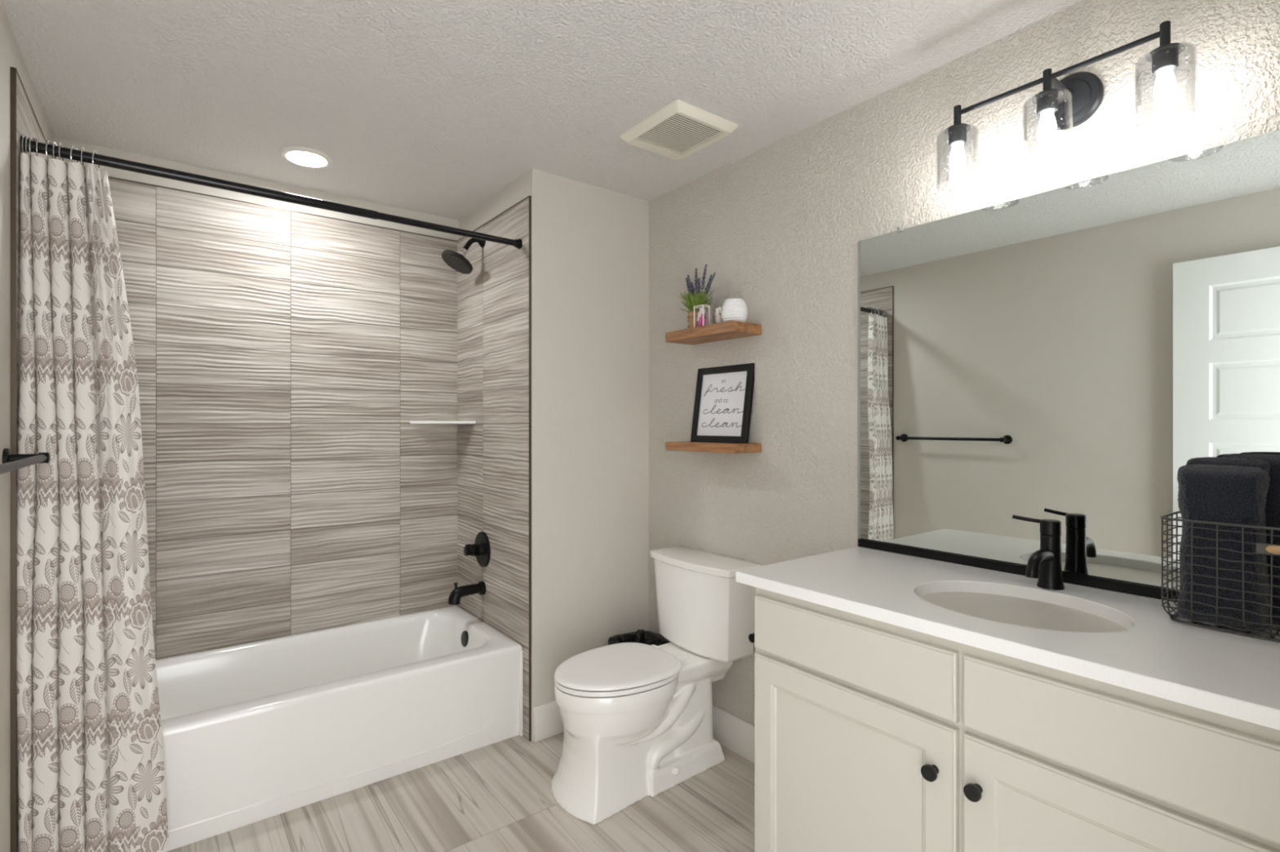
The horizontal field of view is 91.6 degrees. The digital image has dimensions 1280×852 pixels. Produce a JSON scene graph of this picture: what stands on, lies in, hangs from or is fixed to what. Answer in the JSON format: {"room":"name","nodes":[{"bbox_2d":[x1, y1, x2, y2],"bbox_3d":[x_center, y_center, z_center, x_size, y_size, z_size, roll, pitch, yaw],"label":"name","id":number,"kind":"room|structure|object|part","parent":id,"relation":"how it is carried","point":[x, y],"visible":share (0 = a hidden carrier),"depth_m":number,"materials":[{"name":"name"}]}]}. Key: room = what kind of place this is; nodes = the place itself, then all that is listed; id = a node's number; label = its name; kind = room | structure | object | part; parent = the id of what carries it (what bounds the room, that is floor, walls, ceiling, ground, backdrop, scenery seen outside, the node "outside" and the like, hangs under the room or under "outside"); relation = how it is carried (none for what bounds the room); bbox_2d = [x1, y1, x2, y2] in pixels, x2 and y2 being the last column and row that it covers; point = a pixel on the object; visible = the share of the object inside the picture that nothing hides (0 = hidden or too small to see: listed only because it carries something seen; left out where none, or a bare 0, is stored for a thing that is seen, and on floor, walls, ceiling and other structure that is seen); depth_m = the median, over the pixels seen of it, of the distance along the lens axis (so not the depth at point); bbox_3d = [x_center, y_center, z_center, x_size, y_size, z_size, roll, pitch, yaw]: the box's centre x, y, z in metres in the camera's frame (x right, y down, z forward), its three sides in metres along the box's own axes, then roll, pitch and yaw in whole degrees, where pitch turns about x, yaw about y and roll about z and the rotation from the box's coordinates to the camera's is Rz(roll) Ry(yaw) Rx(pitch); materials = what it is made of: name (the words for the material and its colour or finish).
{"room":"bathroom","nodes":[
{"label":"bathroom","id":0,"kind":"room"},
{"bbox_2d":[0,0,53,851],"bbox_3d":[-1.241,0.123,0.997,0.120,2.354,3.392,0,0,-37],"label":"wall","id":1,"kind":"structure","parent":0,"point":[11,55],"depth_m":1.59,"materials":[{"name":"grey paint"}]},
{"bbox_2d":[0,448,50,474],"bbox_3d":[-1.381,0.085,1.348,0.084,0.052,0.692,0,0,-37],"label":"towel bar","id":2,"kind":"object","parent":1,"relation":"attached to","point":[11,462],"visible":1,"depth_m":1.54,"materials":[{"name":"black metal"}]},
{"bbox_3d":[-1.576,0.085,1.602,0.084,0.052,0.052,0,0,-37],"label":"mounting post","id":3,"kind":"part","parent":2,"relation":"part of","materials":[{"name":"black metal"}]},
{"bbox_2d":[10,66,53,851],"bbox_3d":[-1.894,0.178,1.958,0.011,2.244,0.793,0,0,-37],"label":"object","id":4,"kind":"structure","parent":1,"relation":"attached to","point":[13,70],"depth_m":1.64,"materials":[{"name":"brown metal"}]},
{"bbox_2d":[16,71,52,851],"bbox_3d":[-1.895,0.180,1.958,0.010,2.240,0.790,0,0,-37],"label":"wall tile","id":5,"kind":"structure","parent":1,"relation":"attached to","point":[27,124],"depth_m":1.69,"materials":[{"name":"grey tile"}]},
{"bbox_2d":[20,136,522,248],"bbox_3d":[-1.104,-0.768,2.171,1.505,0.051,0.042,0,0,-37],"label":"curtain rod","id":6,"kind":"object","parent":5,"relation":"attached to","point":[101,160],"visible":0.91,"depth_m":2.02,"materials":[{"name":"black metal"}]},
{"bbox_2d":[21,134,25,153],"bbox_3d":[-1.698,-0.766,1.717,0.007,0.065,0.051,0,0,-37],"label":"curtain ring","id":7,"kind":"object","parent":6,"relation":"hanging from","point":[22,135],"visible":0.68,"depth_m":1.70,"materials":[{"name":"silver metal"}]},
{"bbox_2d":[25,135,31,155],"bbox_3d":[-1.691,-0.766,1.722,0.007,0.065,0.051,0,0,-32],"label":"curtain ring","id":8,"kind":"object","parent":6,"relation":"hanging from","point":[27,137],"visible":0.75,"depth_m":1.70,"materials":[{"name":"silver metal"}]},
{"bbox_2d":[28,136,35,156],"bbox_3d":[-1.683,-0.766,1.728,0.007,0.065,0.051,0,0,-27],"label":"curtain ring","id":9,"kind":"object","parent":6,"relation":"hanging from","point":[32,137],"visible":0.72,"depth_m":1.71,"materials":[{"name":"silver metal"}]},
{"bbox_2d":[35,137,39,156],"bbox_3d":[-1.677,-0.766,1.732,0.007,0.065,0.051,0,0,-42],"label":"curtain ring","id":10,"kind":"object","parent":6,"relation":"hanging from","point":[36,139],"visible":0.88,"depth_m":1.72,"materials":[{"name":"silver metal"}]},
{"bbox_2d":[45,140,53,159],"bbox_3d":[-1.656,-0.766,1.748,0.007,0.065,0.051,0,0,-25],"label":"curtain ring","id":11,"kind":"object","parent":6,"relation":"hanging from","point":[50,142],"visible":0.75,"depth_m":1.73,"materials":[{"name":"silver metal"}]},
{"bbox_2d":[16,152,168,851],"bbox_3d":[-1.539,0.257,1.763,0.327,1.985,0.100,0,0,-32],"label":"shower curtain","id":12,"kind":"object","parent":11,"relation":"hanging from","point":[91,773],"visible":1,"depth_m":1.73,"materials":[{"name":"fabric"}]},
{"bbox_2d":[52,141,56,159],"bbox_3d":[-1.649,-0.766,1.754,0.007,0.065,0.051,0,0,-39],"label":"curtain ring","id":13,"kind":"object","parent":6,"relation":"hanging from","point":[54,143],"visible":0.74,"depth_m":1.74,"materials":[{"name":"silver metal"}]},
{"bbox_2d":[58,142,63,160],"bbox_3d":[-1.638,-0.766,1.762,0.007,0.065,0.051,0,0,-33],"label":"curtain ring","id":14,"kind":"object","parent":6,"relation":"hanging from","point":[60,144],"visible":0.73,"depth_m":1.75,"materials":[{"name":"silver metal"}]},
{"bbox_2d":[70,145,78,163],"bbox_3d":[-1.616,-0.766,1.779,0.007,0.065,0.051,0,0,-25],"label":"curtain ring","id":15,"kind":"object","parent":6,"relation":"hanging from","point":[72,146],"visible":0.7,"depth_m":1.76,"materials":[{"name":"silver metal"}]},
{"bbox_2d":[80,146,84,165],"bbox_3d":[-1.602,-0.765,1.790,0.007,0.065,0.051,0,0,-37],"label":"curtain ring","id":16,"kind":"object","parent":6,"relation":"hanging from","point":[82,148],"visible":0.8,"depth_m":1.77,"materials":[{"name":"silver metal"}]},
{"bbox_2d":[92,149,99,168],"bbox_3d":[-1.579,-0.765,1.808,0.007,0.065,0.051,0,0,-24],"label":"curtain ring","id":17,"kind":"object","parent":6,"relation":"hanging from","point":[95,150],"visible":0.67,"depth_m":1.79,"materials":[{"name":"silver metal"}]},
{"bbox_2d":[53,137,457,240],"bbox_3d":[-1.579,0.123,2.791,1.523,2.354,0.132,0,0,-37],"label":"wall","id":18,"kind":"structure","parent":0,"point":[112,172],"depth_m":2.66,"materials":[{"name":"grey paint"}]},
{"bbox_2d":[107,177,457,659],"bbox_3d":[-1.537,0.180,2.735,1.507,2.240,0.008,0,0,-37],"label":"wall tile","id":19,"kind":"structure","parent":18,"relation":"attached to","point":[286,361],"depth_m":2.72,"materials":[{"name":"grey tile"}]},
{"bbox_2d":[107,176,457,241],"bbox_3d":[-1.536,-0.942,2.735,1.503,0.004,0.009,0,0,-37],"label":"trim","id":20,"kind":"structure","parent":18,"relation":"attached to","point":[108,176],"depth_m":2.68,"materials":[{"name":"brown metal"}]},
{"bbox_2d":[409,421,475,423],"bbox_3d":[-0.958,-0.013,3.023,0.238,0.013,0.238,0,0,-37],"label":"corner shelf","id":21,"kind":"object","parent":18,"relation":"attached to","point":[411,422],"visible":1,"depth_m":3.02,"materials":[{"name":"white stone"}]},
{"bbox_2d":[166,732,754,851],"bbox_3d":[-0.347,1.350,1.681,2.373,0.100,3.392,0,0,-37],"label":"floor","id":22,"kind":"structure","parent":0,"point":[497,797],"depth_m":2.06,"materials":[{"name":"beige tile"}]},
{"bbox_2d":[155,605,523,851],"bbox_3d":[-1.309,1.109,2.439,1.503,0.379,0.736,0,0,-37],"label":"bathtub","id":23,"kind":"object","parent":22,"relation":"on","point":[255,731],"visible":0.77,"depth_m":2.33,"materials":[{"name":"white ceramic"}]},
{"bbox_3d":[-0.798,0.988,2.885,0.044,0.073,0.072,0,0,-37],"label":"overflow plate","id":24,"kind":"part","parent":23,"relation":"part of","materials":[{"name":"black metal"}]},
{"bbox_2d":[608,629,670,645],"bbox_3d":[0.000,1.115,2.732,0.237,0.368,0.226,0,0,-37],"label":"waste bin","id":25,"kind":"object","parent":22,"relation":"on","point":[647,637],"visible":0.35,"depth_m":2.79,"materials":[{"name":"black plastic"}]},
{"bbox_2d":[550,546,760,825],"bbox_3d":[0.021,0.914,2.333,0.741,0.772,0.476,0,0,-37],"label":"toilet","id":26,"kind":"object","parent":22,"relation":"on","point":[637,718],"visible":1,"depth_m":2.25,"materials":[{"name":"white ceramic"}]},
{"bbox_3d":[-0.091,0.889,2.248,0.458,0.015,0.374,0,0,-37],"label":"seat","id":27,"kind":"part","parent":26,"relation":"part of","materials":[{"name":"white plastic"}]},
{"bbox_3d":[-0.089,0.869,2.249,0.464,0.017,0.376,0,0,-37],"label":"lid","id":28,"kind":"part","parent":26,"relation":"part of","materials":[{"name":"white plastic"}]},
{"bbox_3d":[0.020,1.096,2.332,0.720,0.408,0.348,0,0,-37],"label":"bowl","id":29,"kind":"part","parent":26,"relation":"part of","materials":[{"name":"white ceramic"}]},
{"bbox_3d":[0.239,0.724,2.499,0.185,0.324,0.448,0,0,-37],"label":"tank","id":30,"kind":"part","parent":26,"relation":"part of","materials":[{"name":"white ceramic"}]},
{"bbox_3d":[0.235,0.545,2.497,0.203,0.034,0.476,0,0,-37],"label":"tank lid","id":31,"kind":"part","parent":26,"relation":"part of","materials":[{"name":"white ceramic"}]},
{"bbox_2d":[754,587,1279,851],"bbox_3d":[0.862,0.862,1.364,0.598,0.876,1.162,0,0,-37],"label":"vanity cabinet","id":32,"kind":"object","parent":22,"relation":"on","point":[871,735],"visible":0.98,"depth_m":1.24,"materials":[{"name":"grey paint"}]},
{"bbox_2d":[748,633,754,643],"bbox_3d":[0.398,0.600,1.785,0.178,0.044,0.074,0,0,-37],"label":"paper holder","id":33,"kind":"object","parent":32,"relation":"attached to","point":[751,637],"visible":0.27,"depth_m":1.75,"materials":[{"name":"black metal"}]},
{"bbox_3d":[0.469,0.521,1.447,0.020,0.139,0.530,0,0,-37],"label":"drawer","id":34,"kind":"part","parent":32,"relation":"part of","materials":[{"name":"grey paint"}]},
{"bbox_3d":[0.469,0.895,1.447,0.020,0.580,0.530,0,0,-37],"label":"door","id":35,"kind":"part","parent":32,"relation":"part of","materials":[{"name":"grey paint"}]},
{"bbox_3d":[0.587,0.698,1.255,0.028,0.031,0.031,0,0,-37],"label":"knob","id":36,"kind":"part","parent":32,"relation":"part of","materials":[{"name":"black paint"}]},
{"bbox_3d":[0.638,0.698,1.188,0.028,0.031,0.031,0,0,-37],"label":"knob","id":37,"kind":"part","parent":32,"relation":"part of","materials":[{"name":"black paint"}]},
{"bbox_2d":[735,546,1279,730],"bbox_3d":[0.855,0.410,1.387,0.580,0.028,1.205,0,0,-37],"label":"countertop","id":38,"kind":"structure","parent":32,"relation":"on","point":[1237,676],"depth_m":1.21,"materials":[{"name":"white stone"}]},
{"bbox_2d":[1012,515,1064,590],"bbox_3d":[0.970,0.311,1.496,0.105,0.170,0.138,0,0,18],"label":"faucet","id":39,"kind":"object","parent":38,"relation":"on","point":[1047,559],"visible":1,"depth_m":1.50,"materials":[{"name":"black metal"}]},
{"bbox_3d":[0.968,0.234,1.550,0.072,0.017,0.010,0,0,41],"label":"lever","id":40,"kind":"part","parent":39,"relation":"part of","materials":[{"name":"black metal"}]},
{"bbox_3d":[0.953,0.328,1.484,0.120,0.060,0.030,0,0,-37],"label":"spout","id":41,"kind":"part","parent":39,"relation":"part of","materials":[{"name":"black metal"}]},
{"bbox_2d":[1160,511,1279,642],"bbox_3d":[1.215,0.290,1.160,0.169,0.209,0.363,0,0,-37],"label":"wire basket","id":42,"kind":"object","parent":38,"relation":"on","point":[1271,549],"visible":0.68,"depth_m":1.19,"materials":[{"name":"grey metal"}]},
{"bbox_2d":[1176,457,1270,631],"bbox_3d":[1.144,0.226,1.223,0.084,0.323,0.134,0,0,-37],"label":"towel","id":43,"kind":"object","parent":42,"relation":"in","point":[1232,491],"visible":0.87,"depth_m":1.20,"materials":[{"name":"black fabric"}]},
{"bbox_2d":[1221,453,1279,625],"bbox_3d":[1.241,0.223,1.217,0.038,0.331,0.156,0,0,-37],"label":"towel","id":44,"kind":"object","parent":42,"relation":"in","point":[1272,507],"visible":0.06,"depth_m":1.21,"materials":[{"name":"black fabric"}]},
{"bbox_3d":[1.169,0.226,1.101,0.004,0.020,0.117,0,0,-37],"label":"tag plate","id":45,"kind":"part","parent":42,"relation":"part of","materials":[{"name":"grey metal"}]},
{"bbox_3d":[0.815,0.521,0.994,0.020,0.139,0.584,0,0,-37],"label":"drawer","id":46,"kind":"part","parent":32,"relation":"part of","materials":[{"name":"grey paint"}]},
{"bbox_3d":[0.815,0.895,0.994,0.020,0.580,0.584,0,0,-37],"label":"door","id":47,"kind":"part","parent":32,"relation":"part of","materials":[{"name":"grey paint"}]},
{"bbox_2d":[0,0,1083,220],"bbox_3d":[-0.347,-1.104,1.681,2.373,0.100,3.392,0,0,-37],"label":"ceiling","id":48,"kind":"structure","parent":0,"point":[431,107],"depth_m":1.86,"materials":[{"name":"white paint"}]},
{"bbox_2d":[280,146,333,168],"bbox_3d":[-1.307,-1.048,2.444,0.184,0.012,0.184,0,0,-37],"label":"recessed light","id":49,"kind":"object","parent":48,"relation":"in","point":[306,157],"visible":1,"depth_m":2.43,"materials":[{"name":"white paint"}]},
{"bbox_2d":[620,99,737,159],"bbox_3d":[0.137,-1.041,2.231,0.288,0.026,0.327,0,0,-37],"label":"exhaust fan cover","id":50,"kind":"object","parent":48,"relation":"attached to","point":[680,129],"visible":1,"depth_m":2.19,"materials":[{"name":"beige plastic"}]},
{"bbox_2d":[457,168,648,742],"bbox_3d":[-0.439,0.123,3.154,0.730,2.354,0.942,0,0,-37],"label":"wall","id":51,"kind":"structure","parent":0,"point":[590,243],"depth_m":2.71,"materials":[{"name":"grey paint"}]},
{"bbox_2d":[457,196,528,740],"bbox_3d":[-0.693,0.180,2.878,0.008,2.240,0.790,0,0,-37],"label":"wall tile","id":52,"kind":"structure","parent":51,"relation":"attached to","point":[493,299],"depth_m":2.81,"materials":[{"name":"grey tile"}]},
{"bbox_2d":[441,238,485,274],"bbox_3d":[-0.815,-0.799,2.872,0.194,0.193,0.149,0,0,-37],"label":"showerhead","id":53,"kind":"object","parent":52,"relation":"attached to","point":[456,261],"visible":0.95,"depth_m":2.85,"materials":[{"name":"black metal"}]},
{"bbox_3d":[-0.780,-0.841,2.899,0.092,0.073,0.023,0,0,-37],"label":"shower arm","id":54,"kind":"part","parent":53,"relation":"part of","materials":[{"name":"black metal"}]},
{"bbox_2d":[448,581,485,604],"bbox_3d":[-0.804,0.768,2.880,0.166,0.095,0.064,0,0,-37],"label":"tub spout","id":55,"kind":"object","parent":52,"relation":"attached to","point":[455,597],"visible":1,"depth_m":2.86,"materials":[{"name":"black metal"}]},
{"bbox_3d":[-0.843,0.738,2.851,0.016,0.034,0.016,0,0,-37],"label":"diverter knob","id":56,"kind":"part","parent":55,"relation":"part of","materials":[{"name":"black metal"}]},
{"bbox_2d":[463,531,490,567],"bbox_3d":[-0.773,0.584,2.904,0.088,0.168,0.168,0,0,-37],"label":"shower valve","id":57,"kind":"object","parent":52,"relation":"attached to","point":[481,548],"visible":1,"depth_m":2.89,"materials":[{"name":"black metal"}]},
{"bbox_3d":[-0.784,0.582,2.896,0.060,0.056,0.056,0,0,-37],"label":"valve handle","id":58,"kind":"part","parent":57,"relation":"part of","materials":[{"name":"black metal"}]},
{"bbox_2d":[457,195,531,741],"bbox_3d":[-0.693,0.178,2.877,0.009,2.244,0.793,0,0,-37],"label":"trim","id":59,"kind":"structure","parent":51,"relation":"attached to","point":[530,197],"depth_m":2.56,"materials":[{"name":"brown metal"}]},
{"bbox_2d":[533,700,564,742],"bbox_3d":[-0.194,1.229,2.739,0.606,0.142,0.014,0,0,-37],"label":"baseboard","id":60,"kind":"structure","parent":51,"relation":"attached to","point":[548,722],"depth_m":2.58,"materials":[{"name":"white paint"}]},
{"bbox_2d":[648,0,1279,724],"bbox_3d":[0.834,0.123,1.992,0.120,2.354,2.450,0,0,-37],"label":"wall","id":61,"kind":"structure","parent":0,"point":[780,226],"depth_m":2.13,"materials":[{"name":"grey paint"}]},
{"bbox_2d":[665,320,761,345],"bbox_3d":[0.284,-0.364,2.483,0.155,0.039,0.390,0,0,-37],"label":"floating shelf","id":62,"kind":"object","parent":61,"relation":"attached to","point":[730,330],"visible":1,"depth_m":2.40,"materials":[{"name":"brown wood"}]},
{"bbox_2d":[678,264,715,328],"bbox_3d":[0.236,-0.515,2.542,0.169,0.262,0.150,0,0,16],"label":"potted plant","id":63,"kind":"object","parent":62,"relation":"on","point":[694,299],"visible":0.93,"depth_m":2.52,"materials":[{"name":"green plant"}]},
{"bbox_3d":[0.232,-0.422,2.551,0.072,0.076,0.072,0,0,-37],"label":"pot","id":64,"kind":"part","parent":63,"relation":"part of","materials":[{"name":"brown wicker"}]},
{"bbox_2d":[693,304,710,327],"bbox_3d":[0.245,-0.428,2.469,0.036,0.088,0.056,0,0,-37],"label":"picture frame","id":65,"kind":"object","parent":62,"relation":"on","point":[701,321],"visible":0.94,"depth_m":2.46,"materials":[{"name":"white"}]},
{"bbox_2d":[714,306,722,323],"bbox_3d":[0.316,-0.427,2.472,0.042,0.085,0.041,0,0,24],"label":"stand","id":66,"kind":"object","parent":62,"relation":"on","point":[717,319],"visible":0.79,"depth_m":2.46,"materials":[{"name":"white ceramic"}]},
{"bbox_2d":[720,298,747,322],"bbox_3d":[0.359,-0.429,2.365,0.100,0.090,0.100,0,0,-37],"label":"ribbed vase","id":67,"kind":"object","parent":62,"relation":"on","point":[732,309],"visible":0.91,"depth_m":2.33,"materials":[{"name":"white ceramic"}]},
{"bbox_2d":[665,441,761,453],"bbox_3d":[0.284,0.087,2.483,0.155,0.034,0.390,0,0,-37],"label":"floating shelf","id":68,"kind":"object","parent":61,"relation":"attached to","point":[716,447],"visible":0.96,"depth_m":2.37,"materials":[{"name":"brown wood"}]},
{"bbox_2d":[690,363,754,443],"bbox_3d":[0.331,-0.084,2.516,0.063,0.311,0.312,0,0,-37],"label":"framed print","id":69,"kind":"object","parent":68,"relation":"on","point":[723,398],"visible":1,"depth_m":2.50,"materials":[{"name":"black paint"}]},
{"bbox_2d":[712,704,754,763],"bbox_3d":[0.390,1.229,2.463,0.014,0.142,1.134,0,0,-37],"label":"baseboard","id":70,"kind":"structure","parent":61,"relation":"attached to","point":[734,733],"depth_m":2.47,"materials":[{"name":"white paint"}]},
{"bbox_2d":[936,20,1196,188],"bbox_3d":[1.010,-0.760,1.513,0.182,0.237,0.534,0,0,-37],"label":"vanity light","id":71,"kind":"object","parent":61,"relation":"attached to","point":[1067,103],"visible":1,"depth_m":1.49,"materials":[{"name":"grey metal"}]},
{"bbox_3d":[0.847,-0.704,1.661,0.037,0.090,0.037,0,0,-37],"label":"bulb","id":72,"kind":"part","parent":71,"relation":"part of","materials":[{"name":"white glass"}]},
{"bbox_2d":[948,127,966,146],"bbox_3d":[0.847,-0.766,1.661,0.043,0.035,0.043,0,0,-37],"label":"socket","id":73,"kind":"object","parent":71,"relation":"attached to","point":[957,136],"depth_m":1.65,"materials":[{"name":"grey metal"}]},
{"bbox_3d":[0.847,-0.712,1.661,0.101,0.142,0.101,0,0,-37],"label":"lamp shade","id":74,"kind":"part","parent":71,"relation":"part of","materials":[{"name":"clear glass"}]},
{"bbox_2d":[1036,93,1057,115],"bbox_3d":[0.976,-0.766,1.492,0.043,0.035,0.043,0,0,-37],"label":"socket","id":75,"kind":"object","parent":71,"relation":"attached to","point":[1044,100],"depth_m":1.48,"materials":[{"name":"grey metal"}]},
{"bbox_3d":[0.976,-0.704,1.492,0.037,0.090,0.037,0,0,-37],"label":"bulb","id":76,"kind":"part","parent":71,"relation":"part of","materials":[{"name":"white glass"}]},
{"bbox_3d":[0.976,-0.712,1.492,0.101,0.142,0.101,0,0,-37],"label":"lamp shade","id":77,"kind":"part","parent":71,"relation":"part of","materials":[{"name":"clear glass"}]},
{"bbox_3d":[1.025,-0.825,1.522,0.110,0.033,0.020,0,0,-33],"label":"support arm","id":78,"kind":"part","parent":71,"relation":"part of","materials":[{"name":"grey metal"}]},
{"bbox_3d":[1.110,-0.704,1.317,0.037,0.090,0.037,0,0,-37],"label":"bulb","id":79,"kind":"part","parent":71,"relation":"part of","materials":[{"name":"white glass"}]},
{"bbox_2d":[1151,48,1178,75],"bbox_3d":[1.110,-0.766,1.317,0.043,0.035,0.043,0,0,-37],"label":"socket","id":80,"kind":"object","parent":71,"relation":"attached to","point":[1164,63],"depth_m":1.30,"materials":[{"name":"grey metal"}]},
{"bbox_3d":[1.110,-0.712,1.317,0.101,0.142,0.101,0,0,-37],"label":"lamp shade","id":81,"kind":"part","parent":71,"relation":"part of","materials":[{"name":"clear glass"}]},
{"bbox_2d":[857,129,1279,602],"bbox_3d":[1.075,-0.109,1.564,0.016,1.010,1.198,0,0,-37],"label":"wall mirror","id":82,"kind":"object","parent":61,"relation":"attached to","point":[1061,353],"visible":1,"depth_m":1.56,"materials":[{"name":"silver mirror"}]}
]}

